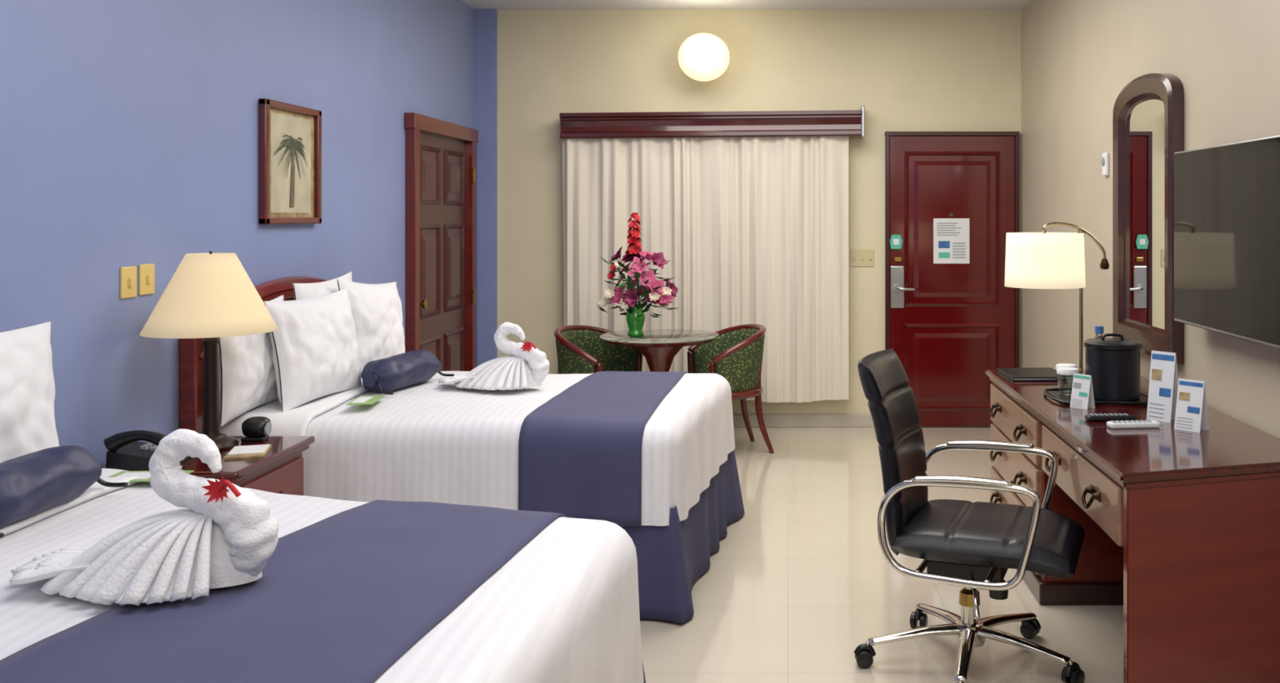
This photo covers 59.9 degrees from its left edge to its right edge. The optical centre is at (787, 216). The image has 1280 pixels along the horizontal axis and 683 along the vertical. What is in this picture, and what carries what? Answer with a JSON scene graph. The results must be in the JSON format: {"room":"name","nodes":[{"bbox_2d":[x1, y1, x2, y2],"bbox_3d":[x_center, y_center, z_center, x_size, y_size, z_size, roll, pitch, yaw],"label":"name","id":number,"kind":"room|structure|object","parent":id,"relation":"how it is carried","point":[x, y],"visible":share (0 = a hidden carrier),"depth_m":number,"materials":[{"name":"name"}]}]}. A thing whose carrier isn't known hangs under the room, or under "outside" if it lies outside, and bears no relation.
{"room":"hotel room","nodes":[
{"label":"hotel room","id":0,"kind":"room"},
{"bbox_2d":[0,0,474,465],"bbox_3d":[-2.270,0.015,3.100,0.100,2.970,9.600,0,0,0],"label":"wall","id":1,"kind":"structure","parent":0,"point":[129,129],"depth_m":3.94,"materials":[{"name":"blue paint"}]},
{"bbox_2d":[120,266,137,298],"bbox_3d":[-2.211,0.222,3.685,0.018,0.105,0.085,0,0,0],"label":"light switch","id":2,"kind":"object","parent":1,"relation":"attached to","point":[128,275],"visible":1,"depth_m":3.68,"materials":[{"name":"beige plastic"}]},
{"bbox_2d":[138,263,154,295],"bbox_3d":[-2.211,0.218,3.790,0.018,0.105,0.085,0,0,0],"label":"light switch","id":3,"kind":"object","parent":1,"relation":"attached to","point":[146,272],"visible":1,"depth_m":3.78,"materials":[{"name":"beige plastic"}]},
{"bbox_2d":[258,98,321,224],"bbox_3d":[-2.203,-0.230,4.870,0.035,0.530,0.550,0,0,0],"label":"framed picture","id":4,"kind":"object","parent":1,"relation":"attached to","point":[290,135],"visible":1,"depth_m":4.84,"materials":[{"name":"beige paper"}]},
{"bbox_2d":[274,134,308,178],"bbox_3d":[-2.200,-0.262,4.865,0.004,0.194,0.338,0,0,0],"label":"print","id":5,"kind":"object","parent":4,"relation":"attached to","point":[291,151],"depth_m":4.87},
{"bbox_2d":[289,147,294,207],"bbox_3d":[-2.202,-0.180,4.876,0.001,0.280,0.048,0,0,0],"label":"print","id":6,"kind":"object","parent":4,"relation":"attached to","point":[292,188],"depth_m":4.88},
{"bbox_2d":[405,128,419,352],"bbox_3d":[-2.190,0.450,6.400,0.060,2.100,0.080,0,0,0],"label":"frame","id":7,"kind":"object","parent":1,"relation":"attached to","point":[412,135],"visible":0.44,"depth_m":6.36,"materials":[{"name":"brown wood"}]},
{"bbox_2d":[419,224,440,319],"bbox_3d":[-2.200,0.335,6.740,0.020,0.570,0.400,0,0,0],"label":"panel","id":8,"kind":"object","parent":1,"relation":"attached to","point":[427,243],"visible":0.86,"depth_m":6.72,"materials":[{"name":"brown wood"}]},
{"bbox_2d":[419,144,440,204],"bbox_3d":[-2.200,-0.250,6.740,0.020,0.360,0.400,0,0,0],"label":"panel","id":9,"kind":"object","parent":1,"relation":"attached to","point":[427,165],"visible":0.89,"depth_m":6.72,"materials":[{"name":"brown wood"}]},
{"bbox_2d":[419,334,440,371],"bbox_3d":[-2.200,1.050,6.740,0.020,0.600,0.400,0,0,0],"label":"panel","id":10,"kind":"object","parent":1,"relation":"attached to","point":[436,338],"visible":0.24,"depth_m":6.82,"materials":[{"name":"brown wood"}]},
{"bbox_2d":[404,112,478,142],"bbox_3d":[-2.188,-0.555,6.990,0.065,0.090,1.300,0,0,0],"label":"door frame","id":11,"kind":"structure","parent":1,"relation":"in","point":[424,123],"depth_m":6.80,"materials":[{"name":"brown wood"}]},
{"bbox_2d":[419,131,466,371],"bbox_3d":[-2.178,0.480,6.980,0.084,2.020,1.080,0,0,0],"label":"door","id":12,"kind":"structure","parent":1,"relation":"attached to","point":[442,215],"depth_m":7.01,"materials":[{"name":"brown wood"}]},
{"bbox_2d":[444,223,464,312],"bbox_3d":[-2.200,0.335,7.240,0.020,0.570,0.400,0,0,0],"label":"panel","id":13,"kind":"object","parent":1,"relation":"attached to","point":[452,242],"visible":1,"depth_m":7.21,"materials":[{"name":"brown wood"}]},
{"bbox_2d":[444,149,464,205],"bbox_3d":[-2.200,-0.250,7.240,0.020,0.360,0.400,0,0,0],"label":"panel","id":14,"kind":"object","parent":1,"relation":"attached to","point":[452,169],"visible":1,"depth_m":7.21,"materials":[{"name":"brown wood"}]},
{"bbox_2d":[444,327,464,371],"bbox_3d":[-2.200,1.050,7.240,0.020,0.600,0.400,0,0,0],"label":"panel","id":15,"kind":"object","parent":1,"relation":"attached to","point":[452,348],"visible":0.4,"depth_m":7.23,"materials":[{"name":"brown wood"}]},
{"bbox_2d":[466,142,476,371],"bbox_3d":[-2.190,0.450,7.570,0.060,2.100,0.100,0,0,0],"label":"frame","id":16,"kind":"object","parent":1,"relation":"attached to","point":[471,147],"visible":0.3,"depth_m":7.52,"materials":[{"name":"brown wood"}]},
{"bbox_2d":[471,288,475,303],"bbox_3d":[-2.158,0.550,7.527,0.025,0.100,0.025,0,0,0],"label":"hinge","id":17,"kind":"object","parent":1,"relation":"attached to","point":[473,291],"visible":1,"depth_m":7.52,"materials":[{"name":"gold metal"}]},
{"bbox_2d":[471,168,475,182],"bbox_3d":[-2.158,-0.280,7.527,0.025,0.100,0.025,0,0,0],"label":"hinge","id":18,"kind":"object","parent":1,"relation":"attached to","point":[473,170],"visible":1,"depth_m":7.52,"materials":[{"name":"gold metal"}]},
{"bbox_2d":[474,8,497,366],"bbox_3d":[-2.143,0.015,7.780,0.155,2.970,0.040,0,0,0],"label":"wall","id":19,"kind":"structure","parent":0,"point":[485,20],"depth_m":7.76,"materials":[{"name":"blue paint"}]},
{"bbox_2d":[462,0,1031,9],"bbox_3d":[-0.280,-1.520,3.100,4.280,0.100,9.800,0,0,0],"label":"ceiling","id":20,"kind":"structure","parent":0,"point":[476,4],"depth_m":7.58,"materials":[{"name":"paint"}]},
{"bbox_2d":[497,9,1021,414],"bbox_3d":[-0.280,0.015,7.850,3.880,2.970,0.100,0,0,0],"label":"wall","id":21,"kind":"structure","parent":0,"point":[910,70],"depth_m":7.80,"materials":[{"name":"beige paint"}]},
{"bbox_2d":[678,32,729,81],"bbox_3d":[-0.580,-1.100,7.601,0.356,0.330,0.398,0,0,0],"label":"wall light","id":22,"kind":"object","parent":21,"relation":"attached to","point":[704,57],"visible":1,"depth_m":7.45,"materials":[{"name":"white glass"}]},
{"bbox_2d":[559,110,861,139],"bbox_3d":[-0.535,-0.637,7.692,2.090,0.195,0.215,0,0,0],"label":"curtain valance","id":23,"kind":"object","parent":21,"relation":"attached to","point":[736,124],"visible":0.97,"depth_m":7.61,"materials":[{"name":"brown wood"}]},
{"bbox_2d":[562,136,848,403],"bbox_3d":[-0.575,0.366,7.657,2.001,1.872,0.068,0,0,0],"label":"curtain","id":24,"kind":"object","parent":23,"relation":"hanging from","point":[750,230],"visible":0.81,"depth_m":7.66,"materials":[{"name":"fabric"}]},
{"bbox_2d":[733,414,874,427],"bbox_3d":[-0.695,1.455,7.793,2.750,0.090,0.015,0,0,0],"label":"baseboard","id":25,"kind":"structure","parent":21,"relation":"attached to","point":[770,420],"depth_m":7.79,"materials":[{"name":"tile"}]},
{"bbox_2d":[859,105,864,138],"bbox_3d":[0.522,-0.660,7.700,0.025,0.220,0.200,0,0,0],"label":"bracket","id":26,"kind":"object","parent":21,"relation":"attached to","point":[862,108],"visible":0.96,"depth_m":7.60,"materials":[{"name":"metal"}]},
{"bbox_2d":[850,248,874,266],"bbox_3d":[0.530,0.295,7.791,0.165,0.125,0.018,0,0,0],"label":"light switch","id":27,"kind":"object","parent":21,"relation":"attached to","point":[859,257],"visible":1,"depth_m":7.79,"materials":[{"name":"beige plastic"}]},
{"bbox_2d":[889,135,1014,426],"bbox_3d":[1.165,0.460,7.782,0.890,2.060,0.035,0,0,0],"label":"leaf","id":28,"kind":"object","parent":21,"relation":"attached to","point":[1004,314],"visible":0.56,"depth_m":7.76,"materials":[{"name":"paint"}]},
{"bbox_2d":[889,235,902,248],"bbox_3d":[0.765,0.180,7.740,0.090,0.100,0.009,0,0,0],"label":"hanger","id":29,"kind":"object","parent":28,"relation":"hanging from","point":[895,242],"visible":1,"depth_m":7.74,"materials":[{"name":"green plastic"}]},
{"bbox_2d":[893,239,898,244],"bbox_3d":[0.765,0.180,7.738,0.040,0.040,0.004,0,0,0],"label":"print","id":30,"kind":"object","parent":29,"relation":"attached to","point":[895,242],"depth_m":7.74,"materials":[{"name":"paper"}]},
{"bbox_2d":[890,266,904,308],"bbox_3d":[0.775,0.500,7.755,0.100,0.300,0.019,0,0,0],"label":"lock plate","id":31,"kind":"object","parent":28,"relation":"attached to","point":[897,273],"visible":1,"depth_m":7.75,"materials":[{"name":"silver metal"}]},
{"bbox_2d":[897,287,915,290],"bbox_3d":[0.832,0.511,7.701,0.128,0.026,0.033,0,0,8],"label":"lever","id":32,"kind":"object","parent":31,"relation":"attached to","point":[898,288],"visible":1,"depth_m":7.69,"materials":[{"name":"metal"}]},
{"bbox_2d":[894,257,902,261],"bbox_3d":[0.780,0.305,7.752,0.050,0.030,0.024,0,0,0],"label":"deadbolt","id":33,"kind":"object","parent":28,"relation":"attached to","point":[896,259],"visible":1,"depth_m":7.74,"materials":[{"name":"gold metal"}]},
{"bbox_2d":[904,151,999,306],"bbox_3d":[1.165,0.090,7.760,0.680,1.100,0.020,0,0,0],"label":"panel","id":34,"kind":"object","parent":28,"relation":"attached to","point":[962,188],"visible":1,"depth_m":7.75,"materials":[{"name":"paint"}]},
{"bbox_2d":[933,218,969,263],"bbox_3d":[1.157,0.175,7.753,0.255,0.320,0.010,0,0,0],"label":"notice","id":35,"kind":"object","parent":34,"relation":"attached to","point":[951,237],"visible":1,"depth_m":7.75,"materials":[{"name":"paper"}]},
{"bbox_2d":[938,252,949,257],"bbox_3d":[1.105,0.275,7.750,0.080,0.040,0.003,0,0,0],"label":"print","id":36,"kind":"object","parent":35,"relation":"attached to","point":[941,255],"depth_m":7.75,"materials":[{"name":"teal paper"}]},
{"bbox_2d":[938,240,949,248],"bbox_3d":[1.105,0.200,7.750,0.080,0.050,0.003,0,0,0],"label":"print","id":37,"kind":"object","parent":35,"relation":"on","point":[942,244],"depth_m":7.75,"materials":[{"name":"blue paper"}]},
{"bbox_2d":[904,323,999,411],"bbox_3d":[1.165,1.070,7.760,0.680,0.620,0.020,0,0,0],"label":"panel","id":38,"kind":"object","parent":28,"relation":"attached to","point":[948,366],"visible":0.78,"depth_m":7.75,"materials":[{"name":"paint"}]},
{"bbox_2d":[884,131,1019,368],"bbox_3d":[1.165,0.450,7.774,0.950,2.100,0.052,0,0,0],"label":"door frame","id":39,"kind":"structure","parent":21,"relation":"attached to","point":[886,137],"depth_m":7.75,"materials":[{"name":"paint"}]},
{"bbox_2d":[640,426,1123,682],"bbox_3d":[-0.280,1.550,3.100,4.280,0.100,9.800,0,0,0],"label":"floor","id":40,"kind":"structure","parent":0,"point":[803,579],"depth_m":4.30,"materials":[{"name":"tile"}]},
{"bbox_2d":[101,435,315,495],"bbox_3d":[-1.959,1.150,3.710,0.502,0.700,0.570,0,0,0],"label":"nightstand","id":41,"kind":"object","parent":40,"relation":"on","point":[281,471],"visible":0.11,"depth_m":3.71,"materials":[{"name":"brown wood"}]},
{"bbox_2d":[103,430,196,471],"bbox_3d":[-2.047,0.740,3.534,0.231,0.121,0.193,0,0,-6],"label":"telephone","id":42,"kind":"object","parent":41,"relation":"on","point":[125,452],"visible":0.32,"depth_m":3.46,"materials":[{"name":"black plastic"}]},
{"bbox_2d":[139,251,278,450],"bbox_3d":[-2.000,0.460,3.800,0.427,0.679,0.427,0,0,0],"label":"table lamp","id":43,"kind":"object","parent":41,"relation":"on","point":[210,296],"visible":0.94,"depth_m":3.70,"materials":[{"name":"beige fabric"}]},
{"bbox_2d":[223,444,271,460],"bbox_3d":[-1.820,0.795,3.700,0.120,0.010,0.180,0,0,-17],"label":"notepad","id":44,"kind":"object","parent":41,"relation":"on","point":[239,452],"visible":1,"depth_m":3.67,"materials":[{"name":"paper"}]},
{"bbox_2d":[240,416,271,442],"bbox_3d":[-1.895,0.757,3.910,0.090,0.086,0.078,0,0,-6],"label":"alarm clock","id":45,"kind":"object","parent":41,"relation":"on","point":[255,428],"visible":1,"depth_m":3.88,"materials":[{"name":"black plastic"}]},
{"bbox_2d":[0,468,645,682],"bbox_3d":[-1.310,0.875,2.276,2.200,1.250,1.617,0,0,15],"label":"bed","id":46,"kind":"object","parent":40,"relation":"on","point":[378,591],"visible":0.78,"depth_m":2.15,"materials":[{"name":"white fabric"}]},
{"bbox_2d":[0,321,59,462],"bbox_3d":[-2.047,0.512,2.746,0.158,0.460,0.629,0,0,2],"label":"pillow","id":47,"kind":"object","parent":46,"relation":"on","point":[27,383],"visible":0.73,"depth_m":2.89,"materials":[{"name":"white fabric"}]},
{"bbox_2d":[0,445,128,538],"bbox_3d":[-1.856,0.659,2.680,0.204,0.147,0.476,0,0,0],"label":"bolster pillow","id":48,"kind":"object","parent":46,"relation":"on","point":[33,483],"visible":1,"depth_m":2.65,"materials":[{"name":"blue fabric"}]},
{"bbox_2d":[8,429,279,606],"bbox_3d":[-1.304,0.585,2.216,0.546,0.299,0.327,0,0,0],"label":"swan","id":49,"kind":"object","parent":46,"relation":"on","point":[224,535],"visible":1,"depth_m":2.16,"materials":[{"name":"white fabric"}]},
{"bbox_2d":[200,475,229,502],"bbox_3d":[-1.129,0.538,2.167,0.055,0.055,0.014,0,0,0],"label":"flower","id":50,"kind":"object","parent":49,"relation":"on","point":[211,492],"depth_m":2.17,"materials":[{"name":"red fabric"}]},
{"bbox_2d":[108,470,194,482],"bbox_3d":[-1.800,0.730,3.080,0.200,0.004,0.120,0,0,-3],"label":"card","id":51,"kind":"object","parent":46,"relation":"on","point":[144,476],"visible":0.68,"depth_m":3.08,"materials":[{"name":"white paper"}]},
{"bbox_2d":[115,471,151,479],"bbox_3d":[-1.830,0.729,3.079,0.100,0.001,0.084,0,0,-3],"label":"print","id":52,"kind":"object","parent":51,"relation":"on","point":[142,475],"depth_m":3.09,"materials":[{"name":"paper"}]},
{"bbox_2d":[178,275,744,623],"bbox_3d":[-1.217,0.882,4.800,2.004,1.235,1.620,0,0,0],"label":"bed","id":53,"kind":"object","parent":40,"relation":"on","point":[650,455],"visible":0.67,"depth_m":4.11,"materials":[{"name":"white fabric"}]},
{"bbox_2d":[217,294,284,426],"bbox_3d":[-2.089,0.550,4.294,0.150,0.446,0.553,0,0,0],"label":"pillow","id":54,"kind":"object","parent":53,"relation":"on","point":[246,379],"visible":0.53,"depth_m":4.13,"materials":[{"name":"white fabric"}]},
{"bbox_2d":[263,288,362,412],"bbox_3d":[-1.935,0.538,4.500,0.203,0.451,0.553,0,0,11],"label":"pillow","id":55,"kind":"object","parent":53,"relation":"on","point":[317,345],"visible":1,"depth_m":4.38,"materials":[{"name":"white fabric"}]},
{"bbox_2d":[293,271,351,300],"bbox_3d":[-2.091,0.520,4.973,0.173,0.508,0.631,0,0,8],"label":"pillow","id":56,"kind":"object","parent":53,"relation":"on","point":[301,291],"visible":0.15,"depth_m":4.83,"materials":[{"name":"white fabric"}]},
{"bbox_2d":[346,395,385,404],"bbox_3d":[-1.700,0.741,4.420,0.100,0.004,0.200,0,0,-6],"label":"card","id":57,"kind":"object","parent":53,"relation":"on","point":[362,400],"visible":1,"depth_m":4.41,"materials":[{"name":"green paper"}]},
{"bbox_2d":[351,396,373,403],"bbox_3d":[-1.715,0.740,4.418,0.050,0.001,0.140,0,0,-6],"label":"print","id":58,"kind":"object","parent":57,"relation":"on","point":[360,399],"depth_m":4.41,"materials":[{"name":"paper"}]},
{"bbox_2d":[336,278,404,377],"bbox_3d":[-1.952,0.529,5.165,0.200,0.501,0.579,0,0,7],"label":"pillow","id":59,"kind":"object","parent":53,"relation":"on","point":[376,308],"visible":0.78,"depth_m":5.06,"materials":[{"name":"white fabric"}]},
{"bbox_2d":[360,350,453,395],"bbox_3d":[-1.702,0.685,4.859,0.206,0.151,0.545,0,0,10],"label":"bolster pillow","id":60,"kind":"object","parent":53,"relation":"on","point":[387,375],"visible":0.99,"depth_m":4.72,"materials":[{"name":"blue fabric"}]},
{"bbox_2d":[438,322,549,390],"bbox_3d":[-1.305,0.608,4.836,0.507,0.278,0.306,0,0,0],"label":"swan","id":61,"kind":"object","parent":53,"relation":"on","point":[527,366],"visible":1,"depth_m":4.79,"materials":[{"name":"white fabric"}]},
{"bbox_2d":[520,340,533,352],"bbox_3d":[-1.139,0.568,4.790,0.061,0.055,0.014,0,0,0],"label":"flower","id":62,"kind":"object","parent":61,"relation":"on","point":[526,347],"depth_m":4.79,"materials":[{"name":"red plant"}]},
{"bbox_2d":[554,324,642,373],"bbox_3d":[-1.171,1.105,6.954,0.608,0.801,0.652,0,0,20],"label":"armchair","id":63,"kind":"object","parent":40,"relation":"on","point":[580,348],"visible":0.32,"depth_m":7.14,"materials":[{"name":"green fabric"}]},
{"bbox_2d":[600,328,719,372],"bbox_3d":[-0.800,1.115,6.850,0.740,0.751,0.740,0,0,0],"label":"dining table","id":64,"kind":"object","parent":40,"relation":"on","point":[659,347],"visible":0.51,"depth_m":6.74,"materials":[{"name":"brown wood"}]},
{"bbox_2d":[595,212,679,335],"bbox_3d":[-0.929,0.357,6.845,0.517,0.766,0.464,0,0,0],"label":"flower vase","id":65,"kind":"object","parent":64,"relation":"on","point":[654,291],"visible":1,"depth_m":6.80,"materials":[{"name":"green glass"}]},
{"bbox_2d":[687,324,773,453],"bbox_3d":[-0.439,1.105,7.024,0.608,0.801,0.652,0,0,-20],"label":"armchair","id":66,"kind":"object","parent":40,"relation":"on","point":[736,354],"visible":0.66,"depth_m":6.93,"materials":[{"name":"green fabric"}]},
{"bbox_2d":[853,348,1084,682],"bbox_3d":[0.608,0.990,3.651,0.743,1.020,0.719,0,0,19],"label":"office chair","id":67,"kind":"object","parent":40,"relation":"on","point":[969,545],"visible":1,"depth_m":3.58,"materials":[{"name":"black leather"}]},
{"bbox_2d":[985,369,1279,682],"bbox_3d":[1.288,1.120,4.221,0.714,0.760,2.158,0,0,0],"label":"desk","id":68,"kind":"object","parent":40,"relation":"on","point":[1181,528],"visible":0.8,"depth_m":3.30,"materials":[{"name":"brown wood"}]},
{"bbox_2d":[996,367,1057,382],"bbox_3d":[1.130,0.730,5.060,0.260,0.020,0.300,0,0,-3],"label":"leather folder","id":69,"kind":"object","parent":68,"relation":"on","point":[1046,374],"visible":0.78,"depth_m":5.00,"materials":[{"name":"black leather"}]},
{"bbox_2d":[1055,363,1077,387],"bbox_3d":[1.190,0.686,4.680,0.090,0.108,0.090,0,0,0],"label":"drinking glass","id":70,"kind":"object","parent":68,"relation":"on","point":[1062,365],"visible":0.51,"depth_m":4.66,"materials":[{"name":"white"}]},
{"bbox_2d":[1070,373,1094,409],"bbox_3d":[1.140,0.676,4.240,0.050,0.128,0.080,0,0,-38],"label":"tent card","id":71,"kind":"object","parent":68,"relation":"on","point":[1082,395],"visible":1,"depth_m":4.23,"materials":[{"name":"paper"}]},
{"bbox_2d":[1073,382,1081,388],"bbox_3d":[1.122,0.655,4.247,0.005,0.021,0.034,0,0,-38],"label":"photo","id":72,"kind":"object","parent":71,"relation":"attached to","point":[1077,385],"depth_m":4.25},
{"bbox_2d":[1079,391,1087,397],"bbox_3d":[1.137,0.686,4.219,0.004,0.016,0.038,0,0,-38],"label":"photo","id":73,"kind":"object","parent":71,"relation":"attached to","point":[1082,394],"depth_m":4.22,"materials":[{"name":"teal paper"}]},
{"bbox_2d":[1044,387,1148,404],"bbox_3d":[1.260,0.732,4.450,0.412,0.016,0.356,0,0,0],"label":"serving tray","id":74,"kind":"object","parent":68,"relation":"on","point":[1053,394],"visible":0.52,"depth_m":4.36,"materials":[{"name":"black plastic"}]},
{"bbox_2d":[1056,367,1079,395],"bbox_3d":[1.150,0.677,4.500,0.090,0.108,0.090,0,0,0],"label":"drinking glass","id":75,"kind":"object","parent":74,"relation":"on","point":[1065,375],"visible":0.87,"depth_m":4.47,"materials":[{"name":"white"}]},
{"bbox_2d":[1084,333,1142,401],"bbox_3d":[1.310,0.602,4.420,0.224,0.258,0.224,0,0,0],"label":"ice bucket","id":76,"kind":"object","parent":74,"relation":"on","point":[1113,364],"visible":0.96,"depth_m":4.33,"materials":[{"name":"black plastic"}]},
{"bbox_2d":[1094,325,1103,337],"bbox_3d":[1.330,0.605,4.680,0.068,0.270,0.068,0,0,0],"label":"water bottle","id":77,"kind":"object","parent":68,"relation":"on","point":[1099,330],"visible":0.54,"depth_m":4.67,"materials":[{"name":"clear plastic"}]},
{"bbox_2d":[1084,413,1137,422],"bbox_3d":[1.170,0.729,3.970,0.180,0.023,0.048,0,0,-3],"label":"remote control","id":78,"kind":"object","parent":68,"relation":"on","point":[1091,418],"visible":1,"depth_m":3.95,"materials":[{"name":"black plastic"}]},
{"bbox_2d":[1106,419,1159,429],"bbox_3d":[1.210,0.729,3.840,0.180,0.023,0.048,0,0,-6],"label":"remote control","id":79,"kind":"object","parent":68,"relation":"on","point":[1147,424],"visible":1,"depth_m":3.82,"materials":[{"name":"plastic"}]},
{"bbox_2d":[1146,351,1177,422],"bbox_3d":[1.365,0.616,3.980,0.073,0.248,0.095,0,0,-41],"label":"tent card","id":80,"kind":"object","parent":68,"relation":"on","point":[1163,377],"visible":0.98,"depth_m":3.97,"materials":[{"name":"paper"}]},
{"bbox_2d":[1151,368,1162,381],"bbox_3d":[1.342,0.576,3.986,0.007,0.040,0.040,0,0,-41],"label":"photo","id":81,"kind":"object","parent":80,"relation":"attached to","point":[1156,374],"depth_m":3.98},
{"bbox_2d":[1159,387,1171,397],"bbox_3d":[1.360,0.636,3.952,0.006,0.030,0.045,0,0,-41],"label":"photo","id":82,"kind":"object","parent":80,"relation":"attached to","point":[1163,392],"depth_m":3.95,"materials":[{"name":"blue paper"}]},
{"bbox_2d":[1173,378,1208,432],"bbox_3d":[1.400,0.654,3.800,0.066,0.173,0.095,0,0,-41],"label":"tent card","id":83,"kind":"object","parent":68,"relation":"on","point":[1191,411],"visible":1,"depth_m":3.79,"materials":[{"name":"paper"}]},
{"bbox_2d":[1178,391,1190,401],"bbox_3d":[1.377,0.626,3.807,0.006,0.028,0.040,0,0,-41],"label":"photo","id":84,"kind":"object","parent":83,"relation":"attached to","point":[1183,396],"depth_m":3.81},
{"bbox_2d":[1186,406,1199,413],"bbox_3d":[1.397,0.667,3.774,0.005,0.021,0.045,0,0,-41],"label":"photo","id":85,"kind":"object","parent":83,"relation":"attached to","point":[1190,410],"depth_m":3.77,"materials":[{"name":"blue paper"}]},
{"bbox_2d":[893,284,901,293],"bbox_3d":[0.775,0.510,7.730,0.056,0.056,0.030,0,0,0],"label":"rose","id":86,"kind":"object","parent":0,"point":[895,286],"depth_m":7.72,"materials":[{"name":"silver metal"}]},
{"bbox_2d":[1004,222,1109,374],"bbox_3d":[1.259,0.384,5.120,0.486,0.713,0.369,0,0,0],"label":"desk lamp","id":87,"kind":"object","parent":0,"point":[1044,260],"depth_m":4.97,"materials":[{"name":"white fabric"}]},
{"bbox_2d":[1021,0,1279,438],"bbox_3d":[1.710,0.015,3.100,0.100,2.970,9.600,0,0,0],"label":"wall","id":88,"kind":"structure","parent":0,"point":[1077,56],"depth_m":5.62,"materials":[{"name":"beige paint"}]},
{"bbox_2d":[1100,152,1109,176],"bbox_3d":[1.644,-0.270,5.690,0.032,0.120,0.070,0,0,0],"label":"thermostat","id":89,"kind":"object","parent":88,"relation":"attached to","point":[1104,161],"visible":1,"depth_m":5.66,"materials":[{"name":"plastic"}]},
{"bbox_2d":[1112,73,1184,364],"bbox_3d":[1.629,-0.010,5.000,0.062,1.260,0.820,0,0,0],"label":"wall mirror","id":90,"kind":"object","parent":88,"relation":"attached to","point":[1148,111],"visible":0.98,"depth_m":4.98,"materials":[{"name":"brown wood"}]},
{"bbox_2d":[1173,135,1279,349],"bbox_3d":[1.603,0.082,3.800,0.114,0.676,1.190,0,0,0],"label":"television","id":91,"kind":"object","parent":88,"relation":"attached to","point":[1227,197],"visible":1,"depth_m":3.83,"materials":[{"name":"black plastic"}]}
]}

